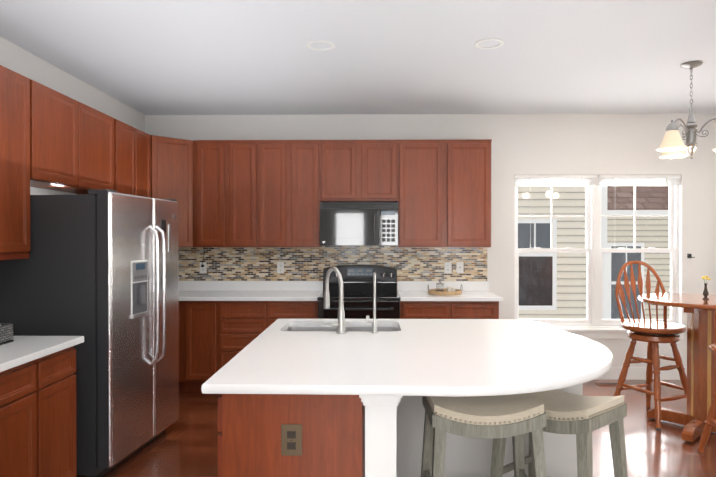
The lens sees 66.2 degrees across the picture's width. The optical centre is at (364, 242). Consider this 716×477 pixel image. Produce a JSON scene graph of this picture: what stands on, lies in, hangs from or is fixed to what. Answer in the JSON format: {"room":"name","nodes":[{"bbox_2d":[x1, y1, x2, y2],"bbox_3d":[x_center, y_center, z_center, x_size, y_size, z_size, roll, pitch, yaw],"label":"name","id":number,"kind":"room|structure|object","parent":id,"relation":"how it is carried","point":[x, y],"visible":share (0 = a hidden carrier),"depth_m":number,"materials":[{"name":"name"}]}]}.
{"room":"dining room and kitchen","nodes":[
{"label":"dining room and kitchen","id":0,"kind":"room"},
{"bbox_2d":[0,36,144,194],"bbox_3d":[-2.429,0.077,1.187,0.160,2.745,9.420,0,0,1],"label":"wall","id":1,"kind":"structure","parent":0,"point":[20,60],"depth_m":4.17,"materials":[{"name":"white paint"}]},
{"bbox_2d":[0,65,35,256],"bbox_3d":[-2.167,-0.462,3.072,0.307,1.054,0.483,0,0,1],"label":"upper cabinet","id":2,"kind":"object","parent":1,"relation":"attached to","point":[17,91],"depth_m":3.19,"materials":[{"name":"brown wood"}]},
{"bbox_2d":[36,82,83,188],"bbox_3d":[-2.161,-0.688,3.587,0.307,0.610,0.533,0,0,1],"label":"upper cabinet","id":3,"kind":"object","parent":1,"relation":"attached to","point":[51,139],"depth_m":3.63,"materials":[{"name":"brown wood"}]},
{"bbox_2d":[49,102,115,194],"bbox_3d":[-2.153,-0.692,4.122,0.307,0.610,0.537,0,0,1],"label":"upper cabinet","id":4,"kind":"object","parent":1,"relation":"attached to","point":[98,128],"depth_m":4.14,"materials":[{"name":"brown wood"}]},
{"bbox_2d":[116,119,139,195],"bbox_3d":[-2.147,-0.473,4.595,0.307,1.054,0.403,0,0,1],"label":"upper cabinet","id":5,"kind":"object","parent":1,"relation":"attached to","point":[127,136],"depth_m":4.64,"materials":[{"name":"brown wood"}]},
{"bbox_2d":[140,130,151,197],"bbox_3d":[-2.142,-0.475,4.958,0.307,1.054,0.323,0,0,1],"label":"upper cabinet","id":6,"kind":"object","parent":1,"relation":"attached to","point":[145,139],"depth_m":5.01,"materials":[{"name":"brown wood"}]},
{"bbox_2d":[0,0,715,114],"bbox_3d":[0.635,-1.325,1.136,6.290,0.060,9.420,0,0,1],"label":"ceiling","id":7,"kind":"structure","parent":0,"point":[202,57],"depth_m":3.82,"materials":[{"name":"white paint"}]},
{"bbox_2d":[307,40,334,50],"bbox_3d":[-0.289,-1.333,3.659,0.192,0.057,0.192,0,0,1],"label":"recessed light","id":8,"kind":"object","parent":7,"relation":"in","point":[327,49],"visible":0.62,"depth_m":3.65,"materials":[{"name":"white"}]},
{"bbox_2d":[474,38,503,48],"bbox_3d":[0.824,-1.333,3.624,0.192,0.057,0.192,0,0,1],"label":"recessed light","id":9,"kind":"object","parent":7,"relation":"in","point":[476,45],"visible":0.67,"depth_m":3.62,"materials":[{"name":"white"}]},
{"bbox_2d":[656,61,715,158],"bbox_3d":[2.410,-0.963,4.104,0.608,0.702,0.554,0,0,1],"label":"chandelier","id":10,"kind":"object","parent":7,"relation":"hanging from","point":[672,145],"visible":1,"depth_m":4.01,"materials":[{"name":"silver metal"}]},
{"bbox_2d":[76,380,715,476],"bbox_3d":[0.635,1.480,1.155,6.290,0.060,9.420,0,0,1],"label":"floor","id":11,"kind":"structure","parent":0,"point":[185,444],"depth_m":3.85,"materials":[{"name":"brown wood"}]},
{"bbox_2d":[0,336,83,476],"bbox_3d":[-1.951,0.933,2.458,0.757,1.016,1.237,0,0,1],"label":"base cabinet","id":12,"kind":"object","parent":11,"relation":"on","point":[37,407],"visible":1,"depth_m":2.73,"materials":[{"name":"brown wood"}]},
{"bbox_2d":[0,324,13,344],"bbox_3d":[-2.024,0.422,2.694,0.350,0.206,0.400,0,0,1],"label":"basket","id":13,"kind":"object","parent":12,"relation":"on","point":[6,333],"visible":1,"depth_m":2.84,"materials":[{"name":"grey wicker"}]},
{"bbox_2d":[0,189,178,476],"bbox_3d":[-1.813,0.556,3.771,0.838,1.752,0.908,0,0,7],"label":"fridge","id":14,"kind":"object","parent":11,"relation":"on","point":[98,269],"visible":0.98,"depth_m":3.34,"materials":[{"name":"grey metal"}]},
{"bbox_2d":[179,301,186,391],"bbox_3d":[-1.979,0.983,5.436,0.622,0.877,0.597,0,0,1],"label":"base cabinet","id":15,"kind":"object","parent":11,"relation":"on","point":[182,304],"depth_m":5.15,"materials":[{"name":"brown wood"}]},
{"bbox_2d":[187,301,218,391],"bbox_3d":[-1.518,0.983,5.430,0.300,0.877,0.597,0,0,1],"label":"base cabinet","id":16,"kind":"object","parent":11,"relation":"on","point":[202,316],"depth_m":5.14,"materials":[{"name":"brown wood"}]},
{"bbox_2d":[179,289,322,300],"bbox_3d":[-1.360,0.525,5.404,1.860,0.036,0.625,0,0,1],"label":"countertop","id":17,"kind":"structure","parent":16,"relation":"on","point":[184,294],"depth_m":5.33,"materials":[{"name":"white stone"}]},
{"bbox_2d":[219,301,266,369],"bbox_3d":[-1.136,0.983,5.425,0.465,0.877,0.597,0,0,1],"label":"base cabinet","id":18,"kind":"object","parent":11,"relation":"on","point":[222,324],"depth_m":5.13,"materials":[{"name":"brown wood"}]},
{"bbox_2d":[267,301,317,327],"bbox_3d":[-0.667,0.983,5.418,0.473,0.877,0.597,0,0,1],"label":"base cabinet","id":19,"kind":"object","parent":11,"relation":"on","point":[276,310],"depth_m":5.12,"materials":[{"name":"brown wood"}]},
{"bbox_2d":[317,264,399,318],"bbox_3d":[-0.047,0.827,5.342,0.764,1.190,0.716,0,0,1],"label":"range","id":20,"kind":"object","parent":11,"relation":"on","point":[357,279],"visible":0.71,"depth_m":5.38,"materials":[{"name":"black metal"}]},
{"bbox_2d":[218,399,577,476],"bbox_3d":[0.334,1.000,2.874,1.776,0.877,1.609,0,0,1],"label":"kitchen island","id":21,"kind":"object","parent":11,"relation":"on","point":[259,437],"depth_m":2.10,"materials":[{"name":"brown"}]},
{"bbox_2d":[201,319,612,398],"bbox_3d":[0.314,0.543,2.864,1.830,0.036,1.712,0,0,1],"label":"island countertop","id":22,"kind":"structure","parent":21,"relation":"on","point":[424,357],"depth_m":2.43,"materials":[{"name":"white stone"}]},
{"bbox_2d":[321,266,345,333],"bbox_3d":[-0.176,0.332,3.238,0.149,0.377,0.240,0,0,1],"label":"faucet","id":23,"kind":"object","parent":22,"relation":"on","point":[340,324],"visible":1,"depth_m":3.15,"materials":[{"name":"silver metal"}]},
{"bbox_2d":[285,323,396,330],"bbox_3d":[-0.140,0.651,3.413,0.744,0.213,0.419,0,0,1],"label":"sink","id":24,"kind":"object","parent":22,"relation":"in","point":[292,326],"depth_m":3.61,"materials":[{"name":"silver metal"}]},
{"bbox_2d":[366,272,377,332],"bbox_3d":[0.045,0.350,3.201,0.067,0.342,0.130,0,0,1],"label":"filter faucet","id":25,"kind":"object","parent":22,"relation":"on","point":[374,326],"visible":1,"depth_m":3.15,"materials":[{"name":"silver metal"}]},
{"bbox_2d":[398,293,450,318],"bbox_3d":[0.568,0.983,5.402,0.460,0.877,0.597,0,0,1],"label":"base cabinet","id":26,"kind":"object","parent":11,"relation":"on","point":[408,309],"depth_m":5.11,"materials":[{"name":"brown wood"}]},
{"bbox_2d":[397,289,502,300],"bbox_3d":[0.811,0.526,5.375,0.948,0.036,0.625,0,0,1],"label":"countertop","id":27,"kind":"structure","parent":26,"relation":"on","point":[405,294],"depth_m":5.14,"materials":[{"name":"white stone"}]},
{"bbox_2d":[427,281,462,294],"bbox_3d":[0.792,0.443,5.397,0.336,0.126,0.336,0,0,1],"label":"tray","id":28,"kind":"object","parent":27,"relation":"on","point":[439,290],"visible":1,"depth_m":5.36,"materials":[{"name":"brown wood"}]},
{"bbox_2d":[451,301,498,318],"bbox_3d":[1.028,0.983,5.396,0.460,0.877,0.597,0,0,1],"label":"base cabinet","id":29,"kind":"object","parent":11,"relation":"on","point":[459,309],"depth_m":5.10,"materials":[{"name":"brown wood"}]},
{"bbox_2d":[421,393,546,476],"bbox_3d":[0.551,1.080,2.604,0.548,0.725,0.401,0,0,-1],"label":"stool","id":30,"kind":"object","parent":11,"relation":"on","point":[516,417],"visible":0.81,"depth_m":2.44,"materials":[{"name":"beige fabric"}]},
{"bbox_2d":[490,389,627,476],"bbox_3d":[0.935,1.079,2.659,0.401,0.725,0.548,0,1,-39],"label":"stool","id":31,"kind":"object","parent":11,"relation":"on","point":[582,417],"visible":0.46,"depth_m":2.50,"materials":[{"name":"beige fabric"}]},
{"bbox_2d":[595,382,629,385],"bbox_3d":[2.488,1.418,5.481,0.320,0.006,0.110,0,0,1],"label":"floor vent","id":32,"kind":"object","parent":11,"relation":"in","point":[607,383],"visible":0.75,"depth_m":5.49,"materials":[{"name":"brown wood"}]},
{"bbox_2d":[613,261,686,429],"bbox_3d":[2.360,0.797,4.492,0.617,1.269,0.634,0,0,1],"label":"dining chair","id":33,"kind":"object","parent":11,"relation":"on","point":[653,334],"visible":0.92,"depth_m":4.52,"materials":[{"name":"brown wood"}]},
{"bbox_2d":[638,293,715,441],"bbox_3d":[2.576,0.930,4.176,0.890,1.000,0.890,0,0,1],"label":"dining table","id":34,"kind":"object","parent":11,"relation":"on","point":[701,357],"visible":0.9,"depth_m":4.10,"materials":[{"name":"brown wood"}]},
{"bbox_2d":[702,276,710,298],"bbox_3d":[2.573,0.341,4.132,0.062,0.176,0.046,0,0,1],"label":"vase","id":35,"kind":"object","parent":34,"relation":"on","point":[705,293],"visible":1,"depth_m":4.12,"materials":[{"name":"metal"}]},
{"bbox_2d":[697,309,715,452],"bbox_3d":[2.468,0.804,3.483,0.602,1.269,0.627,0,0,31],"label":"dining chair","id":36,"kind":"object","parent":11,"relation":"on","point":[710,421],"visible":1,"depth_m":3.68,"materials":[{"name":"brown wood"}]},
{"bbox_2d":[145,113,715,366],"bbox_3d":[0.697,0.046,5.775,5.970,2.745,0.160,0,0,1],"label":"wall","id":37,"kind":"structure","parent":0,"point":[575,144],"depth_m":5.67,"materials":[{"name":"white paint"}]},
{"bbox_2d":[152,135,195,246],"bbox_3d":[-1.973,-0.478,5.421,0.632,1.054,0.607,0,0,1],"label":"upper cabinet","id":38,"kind":"object","parent":37,"relation":"attached to","point":[173,159],"depth_m":5.32,"materials":[{"name":"brown wood"}]},
{"bbox_2d":[196,140,227,246],"bbox_3d":[-1.502,-0.479,5.555,0.305,1.054,0.326,0,0,1],"label":"upper cabinet","id":39,"kind":"object","parent":37,"relation":"attached to","point":[211,155],"depth_m":5.40,"materials":[{"name":"brown wood"}]},
{"bbox_2d":[228,140,259,246],"bbox_3d":[-1.197,-0.479,5.551,0.305,1.054,0.326,0,0,1],"label":"upper cabinet","id":40,"kind":"object","parent":37,"relation":"attached to","point":[243,155],"depth_m":5.39,"materials":[{"name":"brown wood"}]},
{"bbox_2d":[260,140,291,246],"bbox_3d":[-0.892,-0.479,5.547,0.306,1.054,0.326,0,0,1],"label":"upper cabinet","id":41,"kind":"object","parent":37,"relation":"attached to","point":[262,193],"depth_m":5.39,"materials":[{"name":"brown wood"}]},
{"bbox_2d":[288,140,322,246],"bbox_3d":[-0.586,-0.479,5.543,0.305,1.054,0.326,0,0,1],"label":"upper cabinet","id":42,"kind":"object","parent":37,"relation":"attached to","point":[303,155],"depth_m":5.38,"materials":[{"name":"brown wood"}]},
{"bbox_2d":[179,246,486,290],"bbox_3d":[-0.506,0.058,5.706,3.559,0.922,0.006,0,0,1],"label":"tile backsplash","id":43,"kind":"structure","parent":37,"relation":"attached to","point":[304,263],"depth_m":5.70,"materials":[{"name":"tile"}]},
{"bbox_2d":[200,248,206,272],"bbox_3d":[-1.679,0.189,5.701,0.072,0.272,0.035,0,0,1],"label":"electrical outlet","id":44,"kind":"object","parent":43,"relation":"attached to","point":[203,267],"visible":1,"depth_m":5.71,"materials":[{"name":"white plastic"}]},
{"bbox_2d":[277,262,283,272],"bbox_3d":[-0.870,0.264,5.705,0.072,0.116,0.007,0,0,1],"label":"electrical outlet","id":45,"kind":"object","parent":43,"relation":"attached to","point":[280,267],"visible":1,"depth_m":5.70,"materials":[{"name":"white plastic"}]},
{"bbox_2d":[445,262,451,272],"bbox_3d":[0.867,0.264,5.682,0.072,0.116,0.007,0,0,1],"label":"electrical outlet","id":46,"kind":"object","parent":43,"relation":"attached to","point":[448,267],"visible":1,"depth_m":5.68,"materials":[{"name":"white plastic"}]},
{"bbox_2d":[457,262,463,272],"bbox_3d":[0.991,0.263,5.679,0.072,0.116,0.008,0,0,1],"label":"electrical outlet","id":47,"kind":"object","parent":43,"relation":"attached to","point":[460,267],"visible":1,"depth_m":5.68,"materials":[{"name":"white plastic"}]},
{"bbox_2d":[179,281,488,288],"bbox_3d":[-0.499,0.454,5.694,3.576,0.102,0.020,0,0,1],"label":"backsplash","id":48,"kind":"structure","parent":37,"relation":"attached to","point":[182,284],"depth_m":5.69,"materials":[{"name":"white stone"}]},
{"bbox_2d":[320,140,359,201],"bbox_3d":[-0.242,-0.706,5.536,0.382,0.600,0.326,0,0,1],"label":"upper cabinet","id":49,"kind":"object","parent":37,"relation":"attached to","point":[339,159],"depth_m":5.38,"materials":[{"name":"brown wood"}]},
{"bbox_2d":[360,140,399,202],"bbox_3d":[0.140,-0.706,5.531,0.382,0.600,0.326,0,0,1],"label":"upper cabinet","id":50,"kind":"object","parent":37,"relation":"attached to","point":[379,159],"depth_m":5.37,"materials":[{"name":"brown wood"}]},
{"bbox_2d":[320,202,397,245],"bbox_3d":[-0.048,-0.177,5.475,0.757,0.420,0.435,0,0,1],"label":"microwave","id":51,"kind":"object","parent":50,"relation":"attached to","point":[358,223],"visible":1,"depth_m":5.30,"materials":[{"name":"black metal"}]},
{"bbox_2d":[396,140,447,246],"bbox_3d":[0.559,-0.479,5.527,0.457,1.054,0.326,0,0,1],"label":"upper cabinet","id":52,"kind":"object","parent":37,"relation":"attached to","point":[423,205],"depth_m":5.37,"materials":[{"name":"brown wood"}]},
{"bbox_2d":[448,139,491,246],"bbox_3d":[1.016,-0.478,5.521,0.457,1.054,0.326,0,0,1],"label":"upper cabinet","id":53,"kind":"object","parent":37,"relation":"attached to","point":[469,160],"depth_m":5.36,"materials":[{"name":"brown wood"}]},
{"bbox_2d":[514,175,686,338],"bbox_3d":[2.416,0.150,5.728,1.798,1.693,0.200,0,0,1],"label":"window","id":54,"kind":"structure","parent":37,"relation":"in","point":[593,250],"depth_m":5.75,"materials":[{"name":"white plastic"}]},
{"bbox_2d":[515,175,595,247],"bbox_3d":[1.980,-0.317,5.700,0.835,0.753,0.047,0,0,1],"label":"window blinds","id":55,"kind":"object","parent":54,"relation":"attached to","point":[555,179],"visible":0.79,"depth_m":5.68,"materials":[{"name":"white plastic"}]},
{"bbox_2d":[598,175,680,245],"bbox_3d":[2.851,-0.317,5.689,0.835,0.753,0.047,0,0,1],"label":"window blinds","id":56,"kind":"object","parent":54,"relation":"attached to","point":[643,177],"visible":1,"depth_m":5.67,"materials":[{"name":"white plastic"}]},
{"bbox_2d":[594,367,686,379],"bbox_3d":[2.491,1.355,5.670,2.340,0.130,0.018,0,0,1],"label":"baseboard","id":57,"kind":"structure","parent":37,"relation":"attached to","point":[633,373],"depth_m":5.65,"materials":[{"name":"white wood"}]},
{"label":"outside","id":58,"kind":"structure","parent":0,"visible":0},
{"bbox_2d":[518,183,669,318],"bbox_3d":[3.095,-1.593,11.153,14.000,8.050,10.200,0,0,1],"label":"window glass","id":59,"kind":"structure","parent":58,"point":[560,272],"depth_m":8.77,"materials":[{"name":"clear glass"}]}
]}

